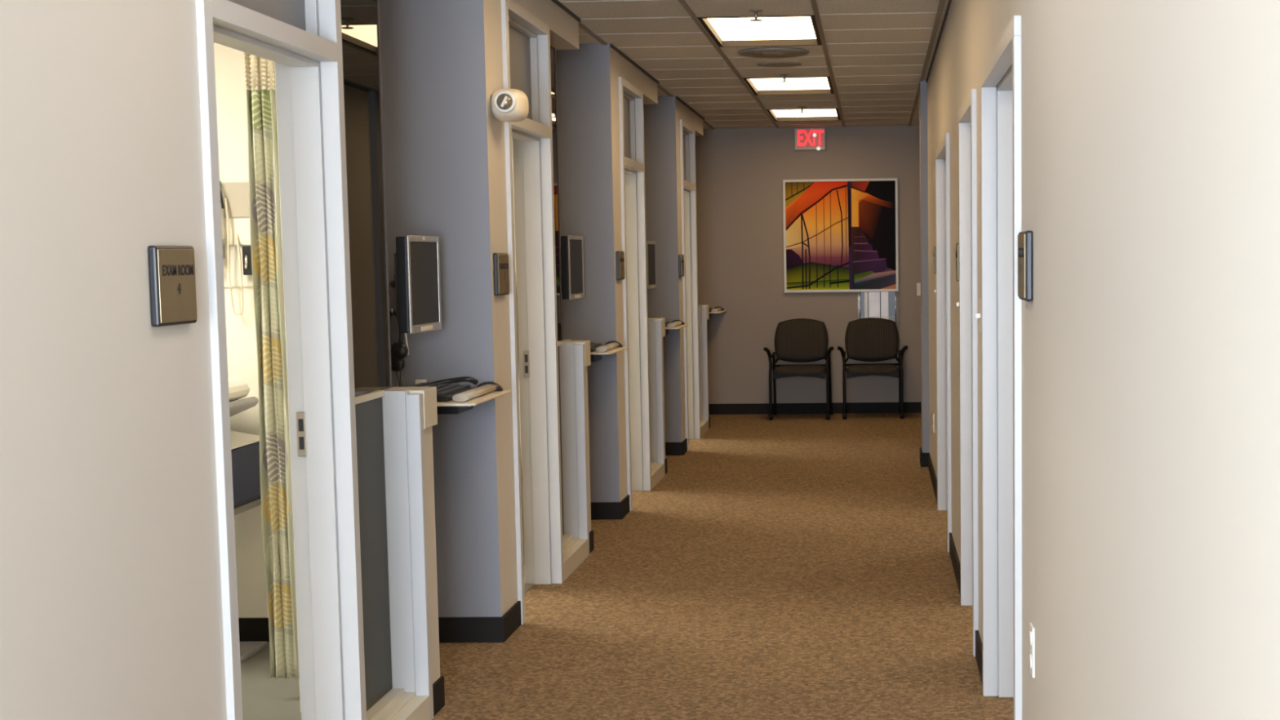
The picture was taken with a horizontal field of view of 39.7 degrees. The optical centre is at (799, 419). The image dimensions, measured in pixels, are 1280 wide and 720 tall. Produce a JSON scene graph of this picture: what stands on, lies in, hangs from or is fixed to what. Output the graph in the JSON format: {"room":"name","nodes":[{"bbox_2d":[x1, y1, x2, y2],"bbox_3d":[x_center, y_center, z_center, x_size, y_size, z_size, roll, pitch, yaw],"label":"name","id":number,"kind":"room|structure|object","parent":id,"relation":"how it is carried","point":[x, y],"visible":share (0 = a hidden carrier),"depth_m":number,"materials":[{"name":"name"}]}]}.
{"room":"hospital interior","nodes":[
{"label":"hospital interior","id":0,"kind":"room"},
{"bbox_2d":[0,0,226,719],"bbox_3d":[-1.535,0.127,0.412,0.155,2.690,7.065,-1,5,2],"label":"wall","id":1,"kind":"structure","parent":0,"point":[111,597],"depth_m":3.36,"materials":[{"name":"beige paint"}]},
{"bbox_2d":[147,245,197,326],"bbox_3d":[-1.308,-0.280,3.676,0.021,0.165,0.205,-1,5,2],"label":"room sign","id":2,"kind":"object","parent":1,"relation":"attached to","point":[171,268],"visible":1,"depth_m":3.65,"materials":[{"name":"silver plastic"}]},
{"bbox_2d":[195,0,366,719],"bbox_3d":[-1.354,-0.173,4.412,0.173,2.543,1.005,-1,5,2],"label":"door frame","id":3,"kind":"structure","parent":1,"relation":"in","point":[303,38],"depth_m":4.83,"materials":[{"name":"white paint"}]},
{"bbox_2d":[213,42,274,617],"bbox_3d":[-2.892,-0.463,6.956,2.425,2.690,0.220,-1,5,2],"label":"wall","id":4,"kind":"structure","parent":0,"point":[229,64],"depth_m":6.83,"materials":[{"name":"white paint"}]},
{"bbox_2d":[219,181,253,315],"bbox_3d":[-2.182,-0.657,6.752,0.235,0.515,0.091,-1,5,2],"label":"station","id":5,"kind":"object","parent":4,"relation":"attached to","point":[234,196],"visible":0.42,"depth_m":6.76,"materials":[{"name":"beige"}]},
{"bbox_2d":[242,244,252,275],"bbox_3d":[-2.115,-0.614,6.767,0.047,0.115,0.038,-1,5,2],"label":"dispenser","id":6,"kind":"object","parent":5,"relation":"on","point":[246,252],"depth_m":6.75,"materials":[{"name":"black plastic"}]},
{"bbox_2d":[238,617,269,642],"bbox_3d":[-2.900,0.835,6.962,2.385,0.096,0.010,-1,5,2],"label":"baseboard","id":7,"kind":"structure","parent":4,"relation":"attached to","point":[251,629],"depth_m":6.92,"materials":[{"name":"black rubber"}]},
{"bbox_2d":[274,62,389,712],"bbox_3d":[-1.493,-0.415,6.248,0.320,2.690,1.079,-1,5,2],"label":"wall","id":8,"kind":"structure","parent":0,"point":[274,62],"depth_m":5.74,"materials":[{"name":"grey paint"}]},
{"bbox_2d":[424,426,439,684],"bbox_3d":[-1.275,0.497,5.798,0.119,0.950,0.155,-1,5,2],"label":"wall","id":9,"kind":"structure","parent":0,"point":[428,431],"depth_m":5.82,"materials":[{"name":"beige paint"}]},
{"bbox_2d":[355,390,433,719],"bbox_3d":[-1.289,0.473,5.347,0.135,1.082,0.740,-1,5,2],"label":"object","id":10,"kind":"structure","parent":9,"relation":"in","point":[390,424],"depth_m":5.63,"materials":[{"name":"beige"}]},
{"bbox_2d":[340,0,391,395],"bbox_3d":[-1.368,-0.793,5.273,0.018,1.453,0.820,-1,5,2],"label":"window","id":11,"kind":"structure","parent":10,"relation":"on","point":[360,19],"depth_m":5.49,"materials":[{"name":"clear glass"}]},
{"bbox_2d":[383,386,437,428],"bbox_3d":[-1.279,-0.039,5.755,0.145,0.126,0.166,-1,5,2],"label":"trim","id":12,"kind":"structure","parent":9,"relation":"on","point":[429,393],"depth_m":5.74,"materials":[{"name":"beige wood"}]},
{"bbox_2d":[432,675,444,716],"bbox_3d":[-1.264,0.919,5.847,0.129,0.100,0.155,-1,5,2],"label":"baseboard","id":13,"kind":"structure","parent":9,"relation":"attached to","point":[438,694],"depth_m":5.84,"materials":[{"name":"black rubber"}]},
{"bbox_2d":[378,0,517,617],"bbox_3d":[-1.428,-0.482,6.955,0.500,2.690,0.345,-1,5,2],"label":"wall column","id":14,"kind":"structure","parent":0,"point":[442,60],"depth_m":6.77,"materials":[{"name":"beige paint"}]},
{"bbox_2d":[389,308,408,386],"bbox_3d":[-1.545,-0.269,6.740,0.069,0.311,0.125,-3,6,-25],"label":"headset","id":15,"kind":"object","parent":14,"relation":"hanging from","point":[399,350],"visible":0.72,"depth_m":6.70,"materials":[{"name":"black plastic"}]},
{"bbox_2d":[391,356,404,371],"bbox_3d":[-1.554,-0.217,6.772,0.064,0.064,0.026,-1,5,2],"label":"ear cup","id":16,"kind":"object","parent":15,"relation":"on","point":[395,366],"depth_m":6.76,"materials":[{"name":"black plastic"}]},
{"bbox_2d":[391,342,408,359],"bbox_3d":[-1.528,-0.262,6.707,0.068,0.068,0.026,-1,5,2],"label":"ear cup","id":17,"kind":"object","parent":15,"relation":"on","point":[399,350],"depth_m":6.69,"materials":[{"name":"black plastic"}]},
{"bbox_2d":[389,235,441,333],"bbox_3d":[-1.415,-0.501,6.472,0.181,0.345,0.646,-2,5,-11],"label":"monitor","id":18,"kind":"object","parent":14,"relation":"attached to","point":[416,283],"visible":1,"depth_m":6.26,"materials":[{"name":"silver metal"}]},
{"bbox_2d":[394,274,412,355],"bbox_3d":[-1.524,-0.418,6.754,0.066,0.344,0.037,-2,5,-14],"label":"cable bundle","id":19,"kind":"object","parent":18,"relation":"hanging from","point":[405,334],"visible":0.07,"depth_m":6.76,"materials":[{"name":"black plastic"}]},
{"bbox_2d":[415,379,511,413],"bbox_3d":[-1.329,-0.073,6.499,0.400,0.118,0.630,-1,5,2],"label":"keyboard tray","id":20,"kind":"object","parent":14,"relation":"attached to","point":[452,406],"visible":0.32,"depth_m":6.50,"materials":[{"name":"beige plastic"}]},
{"bbox_2d":[408,382,496,401],"bbox_3d":[-1.313,-0.103,6.480,0.294,0.039,0.470,-1,5,2],"label":"keyboard","id":21,"kind":"object","parent":20,"relation":"on","point":[445,392],"visible":0.63,"depth_m":6.46,"materials":[{"name":"black plastic"}]},
{"bbox_2d":[430,376,478,385],"bbox_3d":[-1.355,-0.139,6.775,0.230,0.053,0.030,-1,5,-5],"label":"cable","id":22,"kind":"object","parent":20,"relation":"on","point":[464,379],"visible":0.72,"depth_m":6.77,"materials":[{"name":"black plastic"}]},
{"bbox_2d":[475,381,502,391],"bbox_3d":[-1.194,-0.128,6.749,0.108,0.036,0.066,-1,5,2],"label":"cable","id":23,"kind":"object","parent":20,"relation":"on","point":[499,388],"visible":0.45,"depth_m":6.73,"materials":[{"name":"black plastic"}]},
{"bbox_2d":[493,253,509,295],"bbox_3d":[-1.170,-0.571,6.900,0.021,0.165,0.205,-1,5,2],"label":"room sign","id":24,"kind":"object","parent":14,"relation":"attached to","point":[500,260],"visible":1,"depth_m":6.85,"materials":[{"name":"black plastic"}]},
{"bbox_2d":[490,88,528,121],"bbox_3d":[-1.125,-1.222,6.842,0.128,0.124,0.257,-1,5,2],"label":"emergency light","id":25,"kind":"object","parent":14,"relation":"attached to","point":[507,104],"visible":1,"depth_m":6.76,"materials":[{"name":"beige plastic"}]},
{"bbox_2d":[501,0,564,624],"bbox_3d":[-1.219,-0.469,7.580,0.173,2.543,0.955,-1,5,2],"label":"door","id":26,"kind":"structure","parent":14,"relation":"attached to","point":[526,38],"depth_m":7.98,"materials":[{"name":"grey paint"}]},
{"bbox_2d":[438,600,521,642],"bbox_3d":[-1.361,0.808,7.056,0.422,0.100,0.335,-1,5,2],"label":"baseboard","id":27,"kind":"structure","parent":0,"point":[451,629],"depth_m":6.89,"materials":[{"name":"black rubber"}]},
{"bbox_2d":[512,155,559,459],"bbox_3d":[-1.358,-0.712,9.421,0.320,2.690,1.139,-1,5,2],"label":"wall","id":28,"kind":"structure","parent":0,"point":[513,156],"depth_m":8.84,"materials":[{"name":"grey paint"}]},
{"bbox_2d":[512,0,578,49],"bbox_3d":[-1.226,-1.849,7.919,0.154,0.152,1.840,-1,5,2],"label":"beam","id":29,"kind":"structure","parent":0,"point":[563,28],"depth_m":8.28,"materials":[{"name":"beige paint"}]},
{"bbox_2d":[511,138,524,564],"bbox_3d":[-1.328,-0.571,7.952,0.043,2.519,0.190,3,6,32],"label":"door frame","id":30,"kind":"structure","parent":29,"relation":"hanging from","point":[512,139],"depth_m":8.07,"materials":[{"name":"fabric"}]},
{"bbox_2d":[551,0,580,22],"bbox_3d":[-1.151,-1.901,7.738,0.010,0.015,2.191,-1,5,2],"label":"trim","id":31,"kind":"structure","parent":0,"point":[559,4],"depth_m":8.46,"materials":[{"name":"grey"}]},
{"bbox_2d":[585,366,591,532],"bbox_3d":[-1.141,0.204,8.942,0.119,0.950,0.155,-1,5,2],"label":"wall","id":32,"kind":"structure","parent":0,"point":[586,367],"depth_m":8.98,"materials":[{"name":"beige paint"}]},
{"bbox_2d":[557,341,589,581],"bbox_3d":[-1.155,0.179,8.490,0.135,1.082,0.740,-1,5,2],"label":"wall","id":33,"kind":"structure","parent":32,"relation":"in","point":[571,362],"depth_m":8.80,"materials":[{"name":"beige paint"}]},
{"bbox_2d":[550,45,563,341],"bbox_3d":[-1.234,-1.087,8.416,0.018,1.453,0.820,-1,5,2],"label":"window","id":34,"kind":"structure","parent":33,"relation":"on","point":[553,51],"depth_m":8.77,"materials":[{"name":"clear glass"}]},
{"bbox_2d":[560,340,591,366],"bbox_3d":[-1.144,-0.333,8.898,0.145,0.126,0.166,-1,5,2],"label":"trim","id":35,"kind":"structure","parent":32,"relation":"on","point":[587,343],"depth_m":8.88,"materials":[{"name":"beige"}]},
{"bbox_2d":[589,529,594,553],"bbox_3d":[-1.130,0.626,8.991,0.129,0.100,0.155,-1,5,2],"label":"baseboard","id":36,"kind":"structure","parent":32,"relation":"attached to","point":[591,533],"depth_m":8.99,"materials":[{"name":"black"}]},
{"bbox_2d":[555,43,627,502],"bbox_3d":[-1.291,-0.781,10.153,0.500,2.690,0.335,-1,5,2],"label":"wall column","id":37,"kind":"structure","parent":0,"point":[587,80],"depth_m":9.96,"materials":[{"name":"beige paint"}]},
{"bbox_2d":[560,235,584,299],"bbox_3d":[-1.277,-0.840,9.709,0.183,0.345,0.577,-2,5,-12],"label":"monitor","id":38,"kind":"object","parent":37,"relation":"attached to","point":[571,246],"visible":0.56,"depth_m":9.51,"materials":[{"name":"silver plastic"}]},
{"bbox_2d":[564,339,627,361],"bbox_3d":[-1.192,-0.373,9.702,0.400,0.118,0.630,-1,5,2],"label":"keyboard tray","id":39,"kind":"object","parent":37,"relation":"attached to","point":[595,356],"visible":0.21,"depth_m":9.61,"materials":[{"name":"beige plastic"}]},
{"bbox_2d":[590,342,618,351],"bbox_3d":[-1.176,-0.403,9.683,0.294,0.039,0.470,-1,5,2],"label":"keyboard","id":40,"kind":"object","parent":39,"relation":"on","point":[598,347],"visible":0.27,"depth_m":9.60,"materials":[{"name":"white plastic"}]},
{"bbox_2d":[604,341,622,347],"bbox_3d":[-1.057,-0.428,9.952,0.108,0.036,0.066,-1,5,2],"label":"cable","id":41,"kind":"object","parent":39,"relation":"on","point":[609,342],"visible":0.52,"depth_m":9.94,"materials":[{"name":"black plastic"}]},
{"bbox_2d":[615,251,624,279],"bbox_3d":[-1.033,-0.886,10.117,0.021,0.165,0.205,-1,5,2],"label":"room sign","id":42,"kind":"object","parent":37,"relation":"attached to","point":[620,255],"visible":1,"depth_m":10.04,"materials":[{"name":"black plastic"}]},
{"bbox_2d":[617,76,651,511],"bbox_3d":[-1.083,-0.767,10.776,0.173,2.543,0.960,-1,5,2],"label":"door","id":43,"kind":"structure","parent":37,"relation":"attached to","point":[630,97],"depth_m":11.16,"materials":[{"name":"grey paint"}]},
{"bbox_2d":[591,494,630,519],"bbox_3d":[-1.224,0.510,10.254,0.422,0.100,0.325,-1,5,2],"label":"baseboard","id":44,"kind":"structure","parent":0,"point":[599,510],"depth_m":10.09,"materials":[{"name":"black rubber"}]},
{"bbox_2d":[240,412,1013,719],"bbox_3d":[0.113,0.901,7.016,8.800,0.124,20.200,-1,5,2],"label":"floor","id":45,"kind":"structure","parent":0,"point":[787,566],"depth_m":7.51,"materials":[{"name":"carpet"}]},
{"bbox_2d":[228,377,267,662],"bbox_3d":[-2.705,0.378,6.534,1.340,1.081,0.640,-1,5,2],"label":"exam table","id":46,"kind":"object","parent":45,"relation":"on","point":[245,447],"visible":0.17,"depth_m":6.57,"materials":[{"name":"grey plastic"}]},
{"bbox_2d":[228,377,249,401],"bbox_3d":[-2.362,-0.070,6.488,0.517,0.190,0.520,-1,5,2],"label":"pillow","id":47,"kind":"object","parent":46,"relation":"on","point":[237,389],"depth_m":6.62,"materials":[{"name":"white fabric"}]},
{"bbox_2d":[231,440,260,507],"bbox_3d":[-2.702,0.198,6.517,1.330,0.250,0.640,-1,5,2],"label":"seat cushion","id":48,"kind":"object","parent":46,"relation":"on","point":[246,472],"depth_m":6.51,"materials":[{"name":"fabric"}]},
{"bbox_2d":[233,497,261,515],"bbox_3d":[-2.706,0.315,6.529,1.300,0.065,0.630,-1,5,2],"label":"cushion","id":49,"kind":"object","parent":46,"relation":"on","point":[241,504],"depth_m":6.50,"materials":[{"name":"fabric"}]},
{"bbox_2d":[697,305,709,438],"bbox_3d":[-0.881,-0.418,14.886,0.135,1.082,0.740,-1,5,2],"label":"wall","id":50,"kind":"structure","parent":45,"relation":"on","point":[702,311],"depth_m":15.20,"materials":[{"name":"beige paint"}]},
{"bbox_2d":[763,318,833,420],"bbox_3d":[0.005,-0.474,16.293,0.643,0.907,0.597,0,5,3],"label":"chair","id":51,"kind":"object","parent":45,"relation":"on","point":[798,340],"visible":1,"depth_m":16.41,"materials":[{"name":"fabric"}]},
{"bbox_2d":[837,317,907,419],"bbox_3d":[0.670,-0.481,16.284,0.643,0.907,0.597,-1,5,1],"label":"chair","id":52,"kind":"object","parent":45,"relation":"on","point":[868,339],"visible":1,"depth_m":16.39,"materials":[{"name":"black fabric"}]},
{"bbox_2d":[609,43,658,84],"bbox_3d":[-1.015,-2.200,10.939,0.010,0.015,2.186,-1,5,2],"label":"trim","id":53,"kind":"structure","parent":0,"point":[611,46],"depth_m":10.77,"materials":[{"name":"grey"}]},
{"bbox_2d":[617,53,657,104],"bbox_3d":[-1.089,-2.147,11.114,0.154,0.152,1.845,-1,5,2],"label":"beam","id":54,"kind":"structure","parent":0,"point":[628,71],"depth_m":11.11,"materials":[{"name":"beige"}]},
{"bbox_2d":[662,337,665,458],"bbox_3d":[-1.004,-0.095,12.140,0.119,0.950,0.155,-1,5,2],"label":"wall","id":55,"kind":"structure","parent":0,"point":[662,337],"depth_m":12.19,"materials":[{"name":"beige paint"}]},
{"bbox_2d":[648,318,665,488],"bbox_3d":[-1.018,-0.119,11.688,0.135,1.082,0.740,-1,5,2],"label":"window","id":56,"kind":"structure","parent":55,"relation":"in","point":[655,345],"depth_m":12.00,"materials":[{"name":"beige"}]},
{"bbox_2d":[648,318,665,337],"bbox_3d":[-1.008,-0.632,12.097,0.145,0.126,0.166,-1,5,2],"label":"trim","id":57,"kind":"structure","parent":55,"relation":"on","point":[663,320],"depth_m":12.06,"materials":[{"name":"beige"}]},
{"bbox_2d":[643,95,685,442],"bbox_3d":[-1.154,-1.081,13.366,0.500,2.690,0.295,-1,5,2],"label":"wall column","id":58,"kind":"structure","parent":0,"point":[661,120],"depth_m":13.19,"materials":[{"name":"beige paint"}]},
{"bbox_2d":[646,240,656,288],"bbox_3d":[-1.139,-1.137,12.942,0.183,0.345,0.577,-2,5,-12],"label":"monitor","id":59,"kind":"object","parent":58,"relation":"attached to","point":[651,246],"visible":0.36,"depth_m":12.83,"materials":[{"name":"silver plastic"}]},
{"bbox_2d":[665,438,687,455],"bbox_3d":[-1.087,0.209,13.467,0.422,0.100,0.285,-1,5,2],"label":"baseboard","id":60,"kind":"structure","parent":58,"relation":"attached to","point":[671,448],"depth_m":13.32,"materials":[{"name":"black rubber"}]},
{"bbox_2d":[665,324,688,334],"bbox_3d":[-1.054,-0.675,12.935,0.400,0.118,0.630,-1,5,2],"label":"keyboard tray","id":61,"kind":"object","parent":58,"relation":"attached to","point":[677,327],"visible":0.16,"depth_m":12.78,"materials":[{"name":"beige plastic"}]},
{"bbox_2d":[665,320,681,327],"bbox_3d":[-1.038,-0.705,12.916,0.294,0.039,0.470,-1,5,2],"label":"keyboard","id":62,"kind":"object","parent":61,"relation":"on","point":[668,324],"visible":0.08,"depth_m":12.80,"materials":[{"name":"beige plastic"}]},
{"bbox_2d":[678,254,684,276],"bbox_3d":[-0.897,-1.164,13.302,0.021,0.165,0.205,-1,5,2],"label":"room sign","id":63,"kind":"object","parent":58,"relation":"attached to","point":[681,257],"visible":1,"depth_m":13.21,"materials":[{"name":"black plastic"}]},
{"bbox_2d":[680,119,700,451],"bbox_3d":[-0.946,-1.066,13.972,0.173,2.543,0.965,-1,5,2],"label":"door","id":64,"kind":"structure","parent":58,"relation":"attached to","point":[687,139],"depth_m":14.36,"materials":[{"name":"grey paint"}]},
{"bbox_2d":[680,102,703,136],"bbox_3d":[-0.953,-2.446,14.310,0.154,0.152,1.850,-1,5,2],"label":"beam","id":65,"kind":"structure","parent":0,"point":[686,114],"depth_m":14.34,"materials":[{"name":"beige paint"}]},
{"bbox_2d":[675,95,704,119],"bbox_3d":[-0.877,-2.500,14.155,0.010,0.015,2.151,-1,5,2],"label":"trim","id":66,"kind":"structure","parent":65,"relation":"attached to","point":[676,96],"depth_m":14.00,"materials":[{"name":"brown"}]},
{"bbox_2d":[557,0,948,128],"bbox_3d":[0.077,-1.884,6.757,8.800,0.100,20.200,-1,5,2],"label":"ceiling","id":67,"kind":"structure","parent":0,"point":[884,97],"depth_m":10.48,"materials":[{"name":"tile"}]},
{"bbox_2d":[559,0,945,129],"bbox_3d":[0.299,-1.823,6.653,3.074,0.010,19.600,-1,5,2],"label":"grid","id":68,"kind":"object","parent":67,"relation":"attached to","point":[683,3],"visible":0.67,"depth_m":10.28,"materials":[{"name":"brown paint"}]},
{"bbox_2d":[748,8,763,21],"bbox_3d":[-0.215,-1.977,8.610,0.070,0.050,0.070,-1,5,2],"label":"sprinkler","id":69,"kind":"object","parent":67,"relation":"attached to","point":[755,11],"visible":1,"depth_m":8.60,"materials":[{"name":"silver metal"}]},
{"bbox_2d":[697,14,822,47],"bbox_3d":[-0.195,-2.122,9.430,0.587,0.094,1.238,-1,5,2],"label":"ceiling light","id":70,"kind":"object","parent":67,"relation":"attached to","point":[772,30],"visible":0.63,"depth_m":9.60,"materials":[{"name":"grey plastic"}]},
{"bbox_2d":[737,47,809,57],"bbox_3d":[-0.155,-2.153,10.331,0.424,0.020,0.424,-1,5,2],"label":"ceiling vent","id":71,"kind":"object","parent":67,"relation":"in","point":[759,52],"visible":1,"depth_m":10.28,"materials":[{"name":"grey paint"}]},
{"bbox_2d":[756,61,801,67],"bbox_3d":[-0.131,-2.221,11.017,0.280,0.012,0.280,-1,5,2],"label":"ceiling speaker","id":72,"kind":"object","parent":67,"relation":"attached to","point":[774,64],"visible":1,"depth_m":10.97,"materials":[{"name":"brown paint"}]},
{"bbox_2d":[778,73,789,82],"bbox_3d":[-0.103,-2.262,11.655,0.070,0.050,0.070,-1,5,2],"label":"sprinkler","id":73,"kind":"object","parent":67,"relation":"attached to","point":[784,75],"visible":1,"depth_m":11.65,"materials":[{"name":"silver metal"}]},
{"bbox_2d":[742,76,834,95],"bbox_3d":[-0.066,-2.405,12.454,0.587,0.094,1.238,-1,5,2],"label":"ceiling light","id":74,"kind":"object","parent":67,"relation":"attached to","point":[796,85],"visible":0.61,"depth_m":12.71,"materials":[{"name":"grey plastic"}]},
{"bbox_2d":[766,108,840,121],"bbox_3d":[0.043,-2.644,15.011,0.587,0.094,1.238,-1,5,2],"label":"ceiling light","id":75,"kind":"object","parent":67,"relation":"attached to","point":[811,114],"visible":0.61,"depth_m":15.35,"materials":[{"name":"grey plastic"}]},
{"bbox_3d":[-2.576,-1.664,5.785,1.720,0.090,0.040,-1,5,2],"label":"track","id":76,"kind":"object","parent":67,"relation":"attached to","visible":0},
{"bbox_2d":[244,52,298,679],"bbox_3d":[-1.754,-0.373,5.872,0.135,2.519,0.043,-1,5,2],"label":"privacy curtain","id":77,"kind":"object","parent":76,"relation":"hanging from","point":[263,154],"visible":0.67,"depth_m":5.89,"materials":[{"name":"fabric"}]},
{"bbox_2d":[694,125,920,404],"bbox_3d":[0.514,-1.436,16.682,8.800,2.740,0.200,-1,5,2],"label":"wall","id":78,"kind":"structure","parent":0,"point":[740,173],"depth_m":16.61,"materials":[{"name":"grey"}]},
{"bbox_2d":[708,310,726,318],"bbox_3d":[-0.907,-0.996,16.367,0.400,0.118,0.630,-1,5,2],"label":"keyboard tray","id":79,"kind":"object","parent":78,"relation":"attached to","point":[719,311],"visible":0.12,"depth_m":16.08,"materials":[{"name":"beige plastic"}]},
{"bbox_2d":[708,307,721,311],"bbox_3d":[-0.892,-1.026,16.348,0.294,0.039,0.470,-1,5,2],"label":"keyboard","id":80,"kind":"object","parent":79,"relation":"on","point":[710,309],"visible":0.17,"depth_m":16.20,"materials":[{"name":"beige plastic"}]},
{"bbox_2d":[794,127,826,151],"bbox_3d":[0.093,-2.621,16.451,0.296,0.213,0.075,-1,5,2],"label":"exit sign","id":81,"kind":"object","parent":78,"relation":"attached to","point":[813,138],"visible":1,"depth_m":16.44,"materials":[{"name":"red plastic"}]},
{"bbox_2d":[708,401,921,414],"bbox_3d":[1.083,-0.117,16.674,4.485,0.100,0.012,-1,5,2],"label":"baseboard","id":82,"kind":"structure","parent":78,"relation":"attached to","point":[916,406],"depth_m":16.71,"materials":[{"name":"black rubber"}]},
{"bbox_2d":[782,177,898,292],"bbox_3d":[0.383,-1.730,16.542,1.075,1.055,0.035,-1,5,2],"label":"wall picture","id":83,"kind":"object","parent":78,"relation":"attached to","point":[841,235],"visible":1,"depth_m":16.54,"materials":[{"name":"multicoloured"}]},
{"bbox_2d":[858,291,896,324],"bbox_3d":[0.732,-1.052,16.568,0.368,0.310,0.076,-1,5,2],"label":"magazine rack","id":84,"kind":"object","parent":78,"relation":"attached to","point":[891,295],"visible":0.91,"depth_m":16.59,"materials":[{"name":"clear plastic"}]},
{"bbox_2d":[864,292,867,318],"bbox_3d":[0.623,-1.052,16.578,0.030,0.298,0.030,-1,5,2],"label":"magazine","id":85,"kind":"object","parent":84,"relation":"in","point":[865,293],"visible":0.86,"depth_m":16.56,"materials":[{"name":"white paper"}]},
{"bbox_2d":[868,292,879,318],"bbox_3d":[0.700,-1.053,16.577,0.105,0.298,0.024,-1,5,2],"label":"magazine","id":86,"kind":"object","parent":84,"relation":"in","point":[873,297],"visible":0.94,"depth_m":16.56,"materials":[{"name":"white paper"}]},
{"bbox_2d":[880,292,888,319],"bbox_3d":[0.798,-1.054,16.576,0.070,0.298,0.018,-1,5,2],"label":"magazine","id":87,"kind":"object","parent":84,"relation":"in","point":[884,295],"visible":0.78,"depth_m":16.57,"materials":[{"name":"white paper"}]},
{"bbox_2d":[916,283,920,295],"bbox_3d":[1.136,-1.228,16.570,0.072,0.120,0.009,-1,5,2],"label":"light switch","id":88,"kind":"object","parent":78,"relation":"attached to","point":[918,285],"visible":0.51,"depth_m":16.57,"materials":[{"name":"beige plastic"}]},
{"bbox_2d":[919,80,929,453],"bbox_3d":[1.004,-1.023,12.437,0.298,2.690,0.320,-1,5,2],"label":"wall","id":89,"kind":"structure","parent":0,"point":[923,85],"depth_m":12.29,"materials":[{"name":"grey paint"}]},
{"bbox_2d":[927,0,1279,719],"bbox_3d":[0.641,-0.285,4.545,0.150,2.690,15.550,-1,5,2],"label":"wall","id":90,"kind":"structure","parent":0,"point":[1150,129],"depth_m":2.49,"materials":[{"name":"beige paint"}]},
{"bbox_2d":[919,447,937,502],"bbox_3d":[0.845,0.364,11.534,0.062,0.100,2.409,-1,5,2],"label":"baseboard","id":91,"kind":"structure","parent":90,"relation":"attached to","point":[931,468],"depth_m":12.05,"materials":[{"name":"black rubber"}]},
{"bbox_2d":[933,246,936,274],"bbox_3d":[0.806,-0.945,10.435,0.021,0.165,0.205,-1,5,2],"label":"room sign","id":92,"kind":"object","parent":90,"relation":"attached to","point":[935,247],"visible":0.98,"depth_m":10.34,"materials":[{"name":"black plastic"}]},
{"bbox_2d":[925,0,951,82],"bbox_3d":[0.548,-1.624,4.524,0.010,0.015,15.350,-1,5,2],"label":"trim","id":93,"kind":"structure","parent":90,"relation":"attached to","point":[949,1],"depth_m":9.63,"materials":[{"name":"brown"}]},
{"bbox_2d":[935,133,951,552],"bbox_3d":[0.847,-0.442,9.488,0.170,2.083,1.510,-1,5,2],"label":"door","id":94,"kind":"structure","parent":90,"relation":"in","point":[942,187],"depth_m":10.14,"materials":[{"name":"grey paint"}]},
{"bbox_2d":[949,532,960,597],"bbox_3d":[0.727,0.676,8.185,0.012,0.100,1.298,-1,5,2],"label":"baseboard","id":95,"kind":"structure","parent":90,"relation":"attached to","point":[953,552],"depth_m":8.21,"materials":[{"name":"black rubber"}]},
{"bbox_2d":[955,243,959,281],"bbox_3d":[0.682,-0.675,7.550,0.021,0.165,0.205,-1,5,2],"label":"room sign","id":96,"kind":"object","parent":90,"relation":"attached to","point":[957,244],"visible":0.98,"depth_m":7.49,"materials":[{"name":"black plastic"}]},
{"bbox_2d":[958,88,978,656],"bbox_3d":[0.738,-0.204,6.941,0.170,2.083,1.010,-1,5,2],"label":"door","id":97,"kind":"structure","parent":90,"relation":"in","point":[967,171],"depth_m":7.35,"materials":[{"name":"grey paint"}]},
{"bbox_2d":[974,297,981,333],"bbox_3d":[0.622,-0.362,6.132,0.024,0.120,0.072,-1,5,2],"label":"light switch","id":98,"kind":"object","parent":90,"relation":"attached to","point":[977,315],"visible":0.73,"depth_m":6.12,"materials":[{"name":"white plastic"}]},
{"bbox_2d":[975,630,982,682],"bbox_3d":[0.645,0.856,6.265,0.012,0.100,0.538,-1,5,2],"label":"baseboard","id":99,"kind":"structure","parent":90,"relation":"attached to","point":[978,641],"depth_m":6.33,"materials":[{"name":"black"}]},
{"bbox_2d":[980,15,1022,719],"bbox_3d":[0.664,-0.041,5.200,0.170,2.083,1.410,-1,5,2],"label":"door","id":100,"kind":"structure","parent":90,"relation":"in","point":[1001,76],"depth_m":5.81,"materials":[{"name":"grey paint"}]},
{"bbox_2d":[1017,231,1033,301],"bbox_3d":[0.540,-0.370,4.227,0.021,0.165,0.205,-1,5,2],"label":"room sign","id":101,"kind":"object","parent":90,"relation":"attached to","point":[1025,238],"visible":1,"depth_m":4.13,"materials":[{"name":"black plastic"}]},
{"bbox_2d":[1029,622,1035,678],"bbox_3d":[0.554,0.551,4.210,0.008,0.120,0.072,-1,5,2],"label":"wall outlet","id":102,"kind":"object","parent":90,"relation":"attached to","point":[1032,630],"visible":1,"depth_m":4.18,"materials":[{"name":"white plastic"}]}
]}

